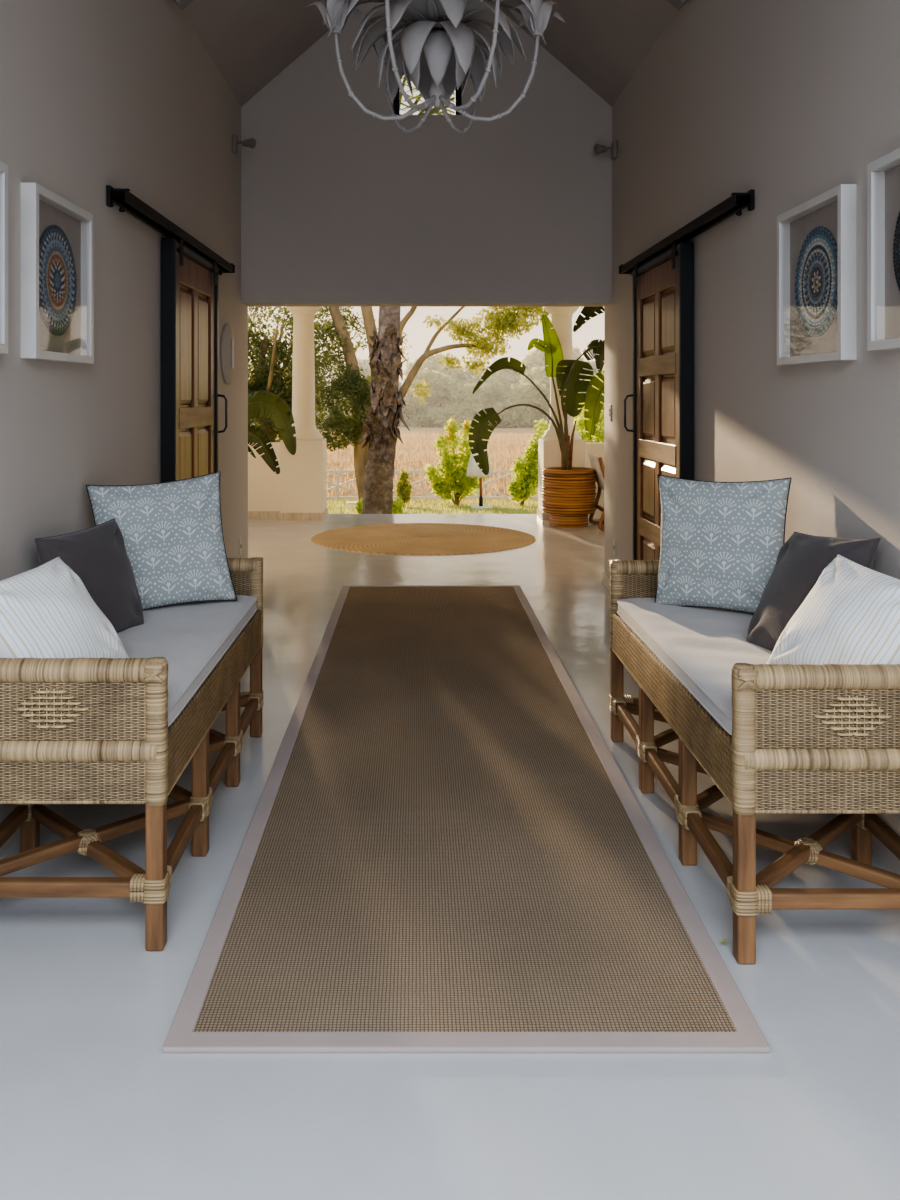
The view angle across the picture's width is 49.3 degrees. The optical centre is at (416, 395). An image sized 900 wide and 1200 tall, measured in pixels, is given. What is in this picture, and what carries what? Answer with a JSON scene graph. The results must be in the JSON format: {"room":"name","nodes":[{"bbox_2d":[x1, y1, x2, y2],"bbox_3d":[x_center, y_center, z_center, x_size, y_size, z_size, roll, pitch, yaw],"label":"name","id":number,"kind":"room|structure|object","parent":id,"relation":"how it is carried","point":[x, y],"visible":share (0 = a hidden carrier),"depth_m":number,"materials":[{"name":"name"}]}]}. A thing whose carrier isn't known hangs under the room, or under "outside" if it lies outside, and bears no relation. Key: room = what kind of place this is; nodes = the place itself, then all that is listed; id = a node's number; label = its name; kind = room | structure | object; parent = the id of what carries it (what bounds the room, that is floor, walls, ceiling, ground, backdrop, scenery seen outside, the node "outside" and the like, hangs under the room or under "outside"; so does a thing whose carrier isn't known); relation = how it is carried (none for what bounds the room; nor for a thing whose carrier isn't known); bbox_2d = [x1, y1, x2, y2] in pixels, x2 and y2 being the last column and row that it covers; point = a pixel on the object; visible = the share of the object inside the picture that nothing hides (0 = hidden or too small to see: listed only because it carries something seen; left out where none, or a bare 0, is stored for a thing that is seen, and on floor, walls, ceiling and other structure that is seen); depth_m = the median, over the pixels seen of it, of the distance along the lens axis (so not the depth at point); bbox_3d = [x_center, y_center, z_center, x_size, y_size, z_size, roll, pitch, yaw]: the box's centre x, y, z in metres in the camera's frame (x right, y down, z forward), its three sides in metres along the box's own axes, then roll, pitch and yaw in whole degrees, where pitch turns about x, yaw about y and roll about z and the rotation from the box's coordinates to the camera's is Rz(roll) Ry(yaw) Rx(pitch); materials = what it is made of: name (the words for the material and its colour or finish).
{"room":"entrance hall","nodes":[
{"label":"entrance hall","id":0,"kind":"room"},
{"bbox_2d":[0,0,247,857],"bbox_3d":[-1.398,-0.338,3.510,0.270,3.476,7.620,0,0,0],"label":"wall","id":1,"kind":"structure","parent":0,"point":[95,94],"depth_m":4.04,"materials":[{"name":"paint"}]},
{"bbox_2d":[0,161,7,353],"bbox_3d":[-1.238,-0.405,2.630,0.050,0.560,0.560,0,0,0],"label":"framed piece","id":2,"kind":"object","parent":1,"relation":"attached to","point":[3,167],"visible":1,"depth_m":2.88,"materials":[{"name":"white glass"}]},
{"bbox_2d":[20,183,93,363],"bbox_3d":[-1.238,-0.400,3.400,0.050,0.560,0.560,0,0,0],"label":"framed piece","id":3,"kind":"object","parent":1,"relation":"attached to","point":[57,235],"visible":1,"depth_m":3.37,"materials":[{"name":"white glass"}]},
{"bbox_2d":[106,185,234,482],"bbox_3d":[-1.196,0.264,5.129,0.134,2.241,2.318,0,0,0],"label":"door","id":4,"kind":"structure","parent":1,"relation":"in","point":[190,394],"depth_m":5.13,"materials":[{"name":"brown wood"}]},
{"bbox_2d":[173,0,193,9],"bbox_3d":[-0.597,-2.626,5.000,1.437,1.281,0.100,0,0,0],"label":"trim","id":5,"kind":"structure","parent":1,"relation":"attached to","point":[182,4],"depth_m":5.01,"materials":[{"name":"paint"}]},
{"bbox_2d":[221,323,234,384],"bbox_3d":[-1.240,-0.280,6.500,0.045,0.410,0.410,0,0,0],"label":"wall sconce","id":6,"kind":"object","parent":1,"relation":"attached to","point":[227,338],"visible":1,"depth_m":6.42,"materials":[{"name":"paint"}]},
{"bbox_2d":[231,339,233,368],"bbox_3d":[-1.224,-0.280,6.500,0.011,0.200,0.036,0,0,0],"label":"diffuser","id":7,"kind":"object","parent":6,"relation":"attached to","point":[232,340],"depth_m":6.48,"materials":[{"name":"white plastic"}]},
{"bbox_2d":[239,537,241,554],"bbox_3d":[-1.257,1.070,6.980,0.012,0.115,0.075,0,0,0],"label":"wall outlet","id":8,"kind":"object","parent":1,"relation":"attached to","point":[240,539],"visible":1,"depth_m":6.97,"materials":[{"name":"white plastic"}]},
{"bbox_2d":[232,134,255,154],"bbox_3d":[-1.185,-1.725,6.718,0.157,0.120,0.095,0,0,0],"label":"wall spotlight","id":9,"kind":"object","parent":1,"relation":"attached to","point":[251,142],"visible":1,"depth_m":6.69,"materials":[{"name":"black metal"}]},
{"bbox_2d":[248,443,279,510],"bbox_3d":[-3.775,0.970,11.280,4.450,0.860,0.160,0,0,0],"label":"wall","id":10,"kind":"structure","parent":0,"point":[263,483],"depth_m":11.20,"materials":[{"name":"paint"}]},
{"bbox_2d":[248,511,279,518],"bbox_3d":[-3.780,1.357,11.193,4.440,0.085,0.014,0,0,0],"label":"baseboard","id":11,"kind":"structure","parent":10,"relation":"attached to","point":[251,514],"depth_m":11.19,"materials":[{"name":"wood"}]},
{"bbox_2d":[241,2,611,306],"bbox_3d":[0.069,-1.952,7.180,2.663,2.568,0.280,0,0,0],"label":"wall","id":12,"kind":"structure","parent":0,"point":[342,206],"depth_m":7.04,"materials":[{"name":"paint"}]},
{"bbox_2d":[393,84,461,114],"bbox_3d":[0.075,-2.420,7.150,0.495,0.800,0.080,0,0,0],"label":"window","id":13,"kind":"structure","parent":12,"relation":"in","point":[458,99],"depth_m":7.11,"materials":[{"name":"black metal"}]},
{"bbox_2d":[182,0,676,106],"bbox_3d":[0.069,-2.522,3.510,3.463,1.588,7.620,0,0,0],"label":"ceiling","id":14,"kind":"structure","parent":0,"point":[603,43],"depth_m":6.27,"materials":[{"name":"white paint"}]},
{"bbox_2d":[304,0,565,133],"bbox_3d":[0.061,-2.073,3.303,0.806,2.294,0.894,0,0,24],"label":"chandelier","id":15,"kind":"object","parent":14,"relation":"hanging from","point":[437,45],"visible":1,"depth_m":3.27,"materials":[{"name":"grey metal"}]},
{"bbox_2d":[326,497,537,513],"bbox_3d":[0.000,1.956,16.750,60.000,0.788,10.500,0,0,0],"label":"lawn","id":16,"kind":"structure","parent":0,"point":[448,503],"depth_m":17.32,"materials":[{"name":"green plant"}]},
{"bbox_2d":[248,307,339,442],"bbox_3d":[-3.749,-0.838,19.952,4.899,6.136,3.062,0,0,3],"label":"leafy tree","id":17,"kind":"object","parent":16,"relation":"on","point":[262,377],"visible":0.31,"depth_m":19.40,"materials":[{"name":"green plant"}]},
{"bbox_2d":[326,470,357,500],"bbox_3d":[-1.785,2.033,22.000,1.600,0.735,0.060,0,0,0],"label":"fence panel","id":18,"kind":"object","parent":16,"relation":"on","point":[338,485],"visible":0.3,"depth_m":21.97,"materials":[{"name":"white paint"}]},
{"bbox_2d":[346,501,357,505],"bbox_3d":[-1.221,2.100,19.000,0.280,0.090,0.200,0,0,0],"label":"stone slab","id":19,"kind":"object","parent":16,"relation":"on","point":[350,503],"visible":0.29,"depth_m":18.91,"materials":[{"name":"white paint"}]},
{"bbox_2d":[354,497,362,513],"bbox_3d":[-0.805,1.664,14.673,0.202,0.313,0.298,0,0,30],"label":"shrub","id":20,"kind":"object","parent":16,"relation":"on","point":[358,504],"visible":0.52,"depth_m":14.59,"materials":[{"name":"green plant"}]},
{"bbox_2d":[392,496,403,513],"bbox_3d":[-0.304,1.671,14.704,0.240,0.310,0.585,0,0,0],"label":"shrub","id":21,"kind":"object","parent":16,"relation":"on","point":[397,506],"visible":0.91,"depth_m":14.53,"materials":[{"name":"green plant"}]},
{"bbox_2d":[394,469,411,505],"bbox_3d":[-0.201,1.704,18.062,0.351,0.742,0.454,0,0,44],"label":"shrub","id":22,"kind":"object","parent":16,"relation":"on","point":[403,489],"visible":0.94,"depth_m":17.98,"materials":[{"name":"green plant"}]},
{"bbox_2d":[359,76,454,513],"bbox_3d":[-0.352,-1.250,13.800,5.367,6.076,5.300,0,0,13],"label":"palm tree","id":23,"kind":"object","parent":16,"relation":"on","point":[381,431],"visible":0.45,"depth_m":13.64,"materials":[{"name":"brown plant"}]},
{"bbox_2d":[393,470,440,498],"bbox_3d":[-0.215,2.033,22.000,1.600,0.735,0.060,0,0,0],"label":"fence panel","id":24,"kind":"object","parent":16,"relation":"on","point":[408,471],"visible":0.17,"depth_m":21.98,"materials":[{"name":"white paint"}]},
{"bbox_2d":[272,307,583,500],"bbox_3d":[0.189,-0.664,17.895,6.360,5.574,2.678,0,0,5],"label":"tree","id":25,"kind":"object","parent":16,"relation":"on","point":[357,396],"visible":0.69,"depth_m":17.89,"materials":[{"name":"green plant"}]},
{"bbox_2d":[423,417,485,504],"bbox_3d":[0.760,1.276,18.902,1.281,1.754,0.855,0,0,0],"label":"shrub","id":26,"kind":"object","parent":16,"relation":"on","point":[444,484],"visible":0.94,"depth_m":18.81,"materials":[{"name":"green plant"}]},
{"bbox_2d":[442,470,511,499],"bbox_3d":[1.355,2.033,22.000,1.600,0.735,0.060,0,0,0],"label":"fence panel","id":27,"kind":"object","parent":16,"relation":"on","point":[503,476],"visible":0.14,"depth_m":21.98,"materials":[{"name":"white paint"}]},
{"bbox_2d":[466,421,492,508],"bbox_3d":[1.106,1.205,17.400,0.473,1.600,0.473,0,0,0],"label":"closed parasol","id":28,"kind":"object","parent":16,"relation":"on","point":[473,470],"visible":0.58,"depth_m":17.34,"materials":[{"name":"white fabric"}]},
{"bbox_2d":[507,419,548,505],"bbox_3d":[2.157,1.272,18.474,0.840,1.685,0.881,0,0,15],"label":"shrub","id":29,"kind":"object","parent":16,"relation":"on","point":[524,483],"visible":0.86,"depth_m":18.34,"materials":[{"name":"green plant"}]},
{"bbox_2d":[573,394,603,442],"bbox_3d":[3.580,1.043,20.015,0.808,2.358,0.813,0,0,0],"label":"shrub","id":30,"kind":"object","parent":16,"relation":"on","point":[598,436],"visible":0.26,"depth_m":19.94,"materials":[{"name":"green plant"}]},
{"bbox_2d":[276,427,599,500],"bbox_3d":[0.000,4.120,169.500,400.000,3.540,295.000,0,0,0],"label":"field","id":31,"kind":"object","parent":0,"point":[422,430],"visible":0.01,"depth_m":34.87,"materials":[{"name":"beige plant"}]},
{"bbox_2d":[319,393,351,427],"bbox_3d":[-7.786,1.664,102.139,4.532,4.918,7.315,0,0,13],"label":"tree","id":32,"kind":"object","parent":31,"relation":"on","point":[346,393],"visible":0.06,"depth_m":99.86,"materials":[{"name":"green plant"}]},
{"bbox_2d":[328,358,370,388],"bbox_3d":[-7.137,-0.647,132.740,12.757,9.530,7.903,0,0,-23],"label":"tree","id":33,"kind":"object","parent":31,"relation":"on","point":[362,363],"visible":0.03,"depth_m":130.14,"materials":[{"name":"green plant"}]},
{"bbox_2d":[398,402,411,426],"bbox_3d":[-3.042,1.816,106.602,6.078,4.540,3.765,0,0,44],"label":"tree","id":34,"kind":"object","parent":31,"relation":"on","point":[406,419],"visible":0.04,"depth_m":104.75,"materials":[{"name":"green plant"}]},
{"bbox_2d":[402,391,441,426],"bbox_3d":[0.347,1.700,106.402,6.605,4.847,4.423,0,0,-19],"label":"tree","id":35,"kind":"object","parent":31,"relation":"on","point":[419,415],"visible":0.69,"depth_m":105.11,"materials":[{"name":"green plant"}]},
{"bbox_2d":[411,368,459,425],"bbox_3d":[1.908,0.427,114.612,6.750,7.396,10.078,0,0,-8],"label":"tree","id":36,"kind":"object","parent":31,"relation":"on","point":[441,385],"visible":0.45,"depth_m":111.26,"materials":[{"name":"green plant"}]},
{"bbox_2d":[403,353,467,392],"bbox_3d":[2.104,-0.741,131.949,9.983,10.713,15.075,0,0,-6],"label":"tree","id":37,"kind":"object","parent":31,"relation":"on","point":[430,363],"visible":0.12,"depth_m":128.06,"materials":[{"name":"green plant"}]},
{"bbox_2d":[436,383,492,428],"bbox_3d":[5.084,1.295,102.507,5.350,5.862,7.988,0,0,17],"label":"tree","id":38,"kind":"object","parent":31,"relation":"on","point":[470,404],"visible":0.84,"depth_m":101.60,"materials":[{"name":"green plant"}]},
{"bbox_2d":[460,372,506,405],"bbox_3d":[7.682,0.750,117.299,6.706,7.197,10.127,0,0,-8],"label":"tree","id":39,"kind":"object","parent":31,"relation":"on","point":[498,390],"visible":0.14,"depth_m":115.58,"materials":[{"name":"green plant"}]},
{"bbox_2d":[456,366,530,404],"bbox_3d":[10.420,-0.146,130.834,12.781,9.082,8.463,0,0,43],"label":"tree","id":40,"kind":"object","parent":31,"relation":"on","point":[507,377],"visible":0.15,"depth_m":127.87,"materials":[{"name":"green plant"}]},
{"bbox_2d":[485,379,549,427],"bbox_3d":[9.968,1.257,101.573,8.118,5.958,5.437,0,0,-19],"label":"tree","id":41,"kind":"object","parent":31,"relation":"on","point":[526,393],"visible":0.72,"depth_m":100.37,"materials":[{"name":"green plant"}]},
{"bbox_2d":[506,380,549,427],"bbox_3d":[13.421,1.238,106.394,5.481,6.006,8.184,0,0,44],"label":"tree","id":42,"kind":"object","parent":31,"relation":"on","point":[544,406],"visible":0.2,"depth_m":104.80,"materials":[{"name":"green plant"}]},
{"bbox_2d":[520,365,549,401],"bbox_3d":[14.279,0.290,116.852,9.296,8.228,7.201,0,0,-23],"label":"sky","id":43,"kind":"structure","parent":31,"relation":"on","point":[542,379],"depth_m":114.25,"materials":[{"name":"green plant"}]},
{"bbox_2d":[519,347,583,383],"bbox_3d":[18.080,-1.522,130.295,10.732,11.760,16.024,0,0,-1],"label":"tree","id":44,"kind":"object","parent":31,"relation":"on","point":[536,359],"visible":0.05,"depth_m":131.79,"materials":[{"name":"green plant"}]},
{"bbox_2d":[573,366,603,442],"bbox_3d":[4.774,0.736,24.018,2.355,3.427,1.962,0,0,-15],"label":"leafy tree","id":45,"kind":"object","parent":31,"relation":"on","point":[583,410],"visible":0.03,"depth_m":23.77,"materials":[{"name":"green plant"}]},
{"bbox_2d":[581,360,603,374],"bbox_3d":[25.045,-0.318,131.511,13.442,9.552,8.902,0,0,-12],"label":"tree","id":46,"kind":"object","parent":31,"relation":"on","point":[593,364],"visible":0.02,"depth_m":129.60,"materials":[{"name":"green plant"}]},
{"bbox_2d":[0,514,899,1199],"bbox_3d":[0.250,1.525,3.315,12.500,0.250,16.630,0,0,0],"label":"floor","id":47,"kind":"structure","parent":0,"point":[93,1107],"depth_m":2.05,"materials":[{"name":"white concrete"}]},
{"bbox_2d":[0,557,263,950],"bbox_3d":[-0.925,1.032,3.262,0.584,0.735,1.625,0,0,0],"label":"bench","id":48,"kind":"object","parent":47,"relation":"on","point":[73,730],"visible":0.84,"depth_m":2.47,"materials":[{"name":"wicker"}]},
{"bbox_2d":[117,595,256,726],"bbox_3d":[-0.919,0.841,3.262,0.549,0.096,1.491,0,0,0],"label":"seat cushion","id":49,"kind":"object","parent":48,"relation":"on","point":[193,637],"visible":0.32,"depth_m":3.25,"materials":[{"name":"white fabric"}]},
{"bbox_2d":[0,557,128,658],"bbox_3d":[-1.042,0.656,2.753,0.312,0.342,0.377,0,0,16],"label":"throw pillow","id":50,"kind":"object","parent":49,"relation":"on","point":[47,611],"visible":0.64,"depth_m":2.70,"materials":[{"name":"fabric"}]},
{"bbox_2d":[34,518,143,632],"bbox_3d":[-1.087,0.631,3.282,0.189,0.396,0.413,0,0,22],"label":"throw pillow","id":51,"kind":"object","parent":49,"relation":"on","point":[97,554],"visible":0.7,"depth_m":3.25,"materials":[{"name":"grey fabric"}]},
{"bbox_2d":[86,471,237,609],"bbox_3d":[-0.970,0.563,3.737,0.545,0.527,0.210,0,0,-25],"label":"throw pillow","id":52,"kind":"object","parent":49,"relation":"on","point":[172,532],"visible":0.8,"depth_m":3.69,"materials":[{"name":"blue fabric"}]},
{"bbox_2d":[248,391,295,473],"bbox_3d":[-2.002,0.674,10.200,1.484,1.453,0.588,0,0,0],"label":"potted strelitzia","id":53,"kind":"object","parent":47,"relation":"on","point":[280,418],"visible":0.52,"depth_m":10.20,"materials":[{"name":"plant"}]},
{"bbox_2d":[278,307,327,519],"bbox_3d":[-1.305,0.155,11.280,0.510,2.490,0.510,0,0,0],"label":"column","id":54,"kind":"structure","parent":47,"relation":"on","point":[302,474],"depth_m":11.05,"materials":[{"name":"paint"}]},
{"bbox_2d":[311,523,535,554],"bbox_3d":[0.064,1.394,9.670,2.200,0.012,2.112,0,0,0],"label":"round rug","id":55,"kind":"object","parent":47,"relation":"on","point":[398,538],"visible":1,"depth_m":9.48,"materials":[{"name":"wicker"}]},
{"bbox_2d":[162,585,770,1052],"bbox_3d":[0.105,1.393,4.633,1.297,0.013,5.095,0,0,0],"label":"runner rug","id":56,"kind":"object","parent":47,"relation":"on","point":[443,849],"visible":1,"depth_m":2.82,"materials":[{"name":"fabric"}]},
{"bbox_2d":[469,314,603,527],"bbox_3d":[1.317,0.255,10.513,1.494,2.291,0.863,0,0,-3],"label":"potted strelitzia","id":57,"kind":"object","parent":47,"relation":"on","point":[568,493],"visible":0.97,"depth_m":10.47,"materials":[{"name":"plant"}]},
{"bbox_2d":[542,467,594,514],"bbox_3d":[1.645,1.020,10.620,0.570,0.469,0.570,0,0,0],"label":"planter","id":58,"kind":"object","parent":57,"relation":"attached to","point":[565,490],"depth_m":10.37,"materials":[{"name":"wicker"}]},
{"bbox_2d":[537,307,585,519],"bbox_3d":[1.665,0.155,11.280,0.510,2.490,0.510,0,0,0],"label":"column","id":59,"kind":"structure","parent":47,"relation":"on","point":[549,453],"depth_m":11.16,"materials":[{"name":"paint"}]},
{"bbox_2d":[573,307,603,439],"bbox_3d":[2.262,0.151,10.100,1.304,2.498,0.588,0,0,0],"label":"potted strelitzia","id":60,"kind":"object","parent":47,"relation":"on","point":[593,397],"visible":0.33,"depth_m":10.10,"materials":[{"name":"plant"}]},
{"bbox_2d":[588,454,603,530],"bbox_3d":[2.209,1.016,10.450,0.682,0.775,0.590,0,0,0],"label":"lounge chair","id":61,"kind":"object","parent":47,"relation":"on","point":[597,463],"visible":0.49,"depth_m":10.41,"materials":[{"name":"brown wood"}]},
{"bbox_2d":[609,559,899,963],"bbox_3d":[1.075,1.032,3.205,0.584,0.735,1.625,0,0,0],"label":"bench","id":62,"kind":"object","parent":47,"relation":"on","point":[805,738],"visible":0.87,"depth_m":2.42,"materials":[{"name":"beige wicker"}]},
{"bbox_2d":[617,598,771,734],"bbox_3d":[1.067,0.841,3.205,0.544,0.096,1.491,0,0,0],"label":"seat cushion","id":63,"kind":"object","parent":62,"relation":"on","point":[701,647],"visible":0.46,"depth_m":3.17,"materials":[{"name":"white fabric"}]},
{"bbox_2d":[654,474,791,613],"bbox_3d":[1.129,0.554,3.648,0.521,0.523,0.172,0,0,34],"label":"throw pillow","id":64,"kind":"object","parent":63,"relation":"on","point":[721,542],"visible":0.91,"depth_m":3.59,"materials":[{"name":"blue fabric"}]},
{"bbox_2d":[746,532,880,651],"bbox_3d":[1.214,0.620,3.039,0.252,0.408,0.446,0,0,-15],"label":"throw pillow","id":65,"kind":"object","parent":63,"relation":"on","point":[800,562],"visible":0.56,"depth_m":3.02,"materials":[{"name":"grey fabric"}]},
{"bbox_2d":[766,555,899,664],"bbox_3d":[1.201,0.648,2.688,0.292,0.361,0.414,0,0,-19],"label":"throw pillow","id":66,"kind":"object","parent":63,"relation":"on","point":[851,614],"visible":0.66,"depth_m":2.65,"materials":[{"name":"fabric"}]},
{"bbox_2d":[586,443,603,518],"bbox_3d":[4.200,0.970,11.280,4.600,0.860,0.160,0,0,0],"label":"wall","id":67,"kind":"structure","parent":0,"point":[597,449],"depth_m":11.20,"materials":[{"name":"paint"}]},
{"bbox_2d":[604,0,899,874],"bbox_3d":[1.535,-0.338,3.510,0.270,3.476,7.620,0,0,0],"label":"wall","id":68,"kind":"structure","parent":0,"point":[790,102],"depth_m":3.99,"materials":[{"name":"paint"}]},
{"bbox_2d":[594,140,616,159],"bbox_3d":[1.321,-1.725,6.878,0.157,0.120,0.095,0,0,0],"label":"wall spotlight","id":69,"kind":"object","parent":68,"relation":"attached to","point":[598,148],"visible":1,"depth_m":6.85,"materials":[{"name":"black metal"}]},
{"bbox_2d":[603,572,609,589],"bbox_3d":[1.394,1.357,6.760,0.012,0.085,1.120,0,0,0],"label":"baseboard","id":70,"kind":"structure","parent":68,"relation":"attached to","point":[606,579],"depth_m":7.18,"materials":[{"name":"wood"}]},
{"bbox_2d":[609,404,611,420],"bbox_3d":[1.394,0.120,7.080,0.012,0.120,0.075,0,0,0],"label":"light switch","id":71,"kind":"object","parent":68,"relation":"attached to","point":[610,405],"visible":1,"depth_m":7.05,"materials":[{"name":"white plastic"}]},
{"bbox_2d":[613,539,615,555],"bbox_3d":[1.394,1.070,6.920,0.012,0.115,0.075,0,0,0],"label":"wall outlet","id":72,"kind":"object","parent":68,"relation":"attached to","point":[614,540],"visible":1,"depth_m":6.91,"materials":[{"name":"white plastic"}]},
{"bbox_2d":[667,0,686,10],"bbox_3d":[0.734,-2.626,5.000,1.437,1.281,0.100,0,0,0],"label":"trim","id":73,"kind":"structure","parent":68,"relation":"attached to","point":[677,4],"depth_m":5.01,"materials":[{"name":"paint"}]},
{"bbox_2d":[619,189,754,560],"bbox_3d":[1.333,0.264,5.194,0.134,2.241,2.288,0,0,0],"label":"door","id":74,"kind":"structure","parent":68,"relation":"in","point":[662,395],"depth_m":5.37,"materials":[{"name":"brown wood"}]},
{"bbox_2d":[777,184,856,364],"bbox_3d":[1.375,-0.395,3.400,0.050,0.560,0.560,0,0,0],"label":"framed piece","id":75,"kind":"object","parent":68,"relation":"attached to","point":[817,237],"visible":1,"depth_m":3.37,"materials":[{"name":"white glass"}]},
{"bbox_2d":[867,148,899,350],"bbox_3d":[1.375,-0.415,2.660,0.050,0.560,0.560,0,0,0],"label":"framed piece","id":76,"kind":"object","parent":68,"relation":"attached to","point":[883,174],"visible":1,"depth_m":2.91,"materials":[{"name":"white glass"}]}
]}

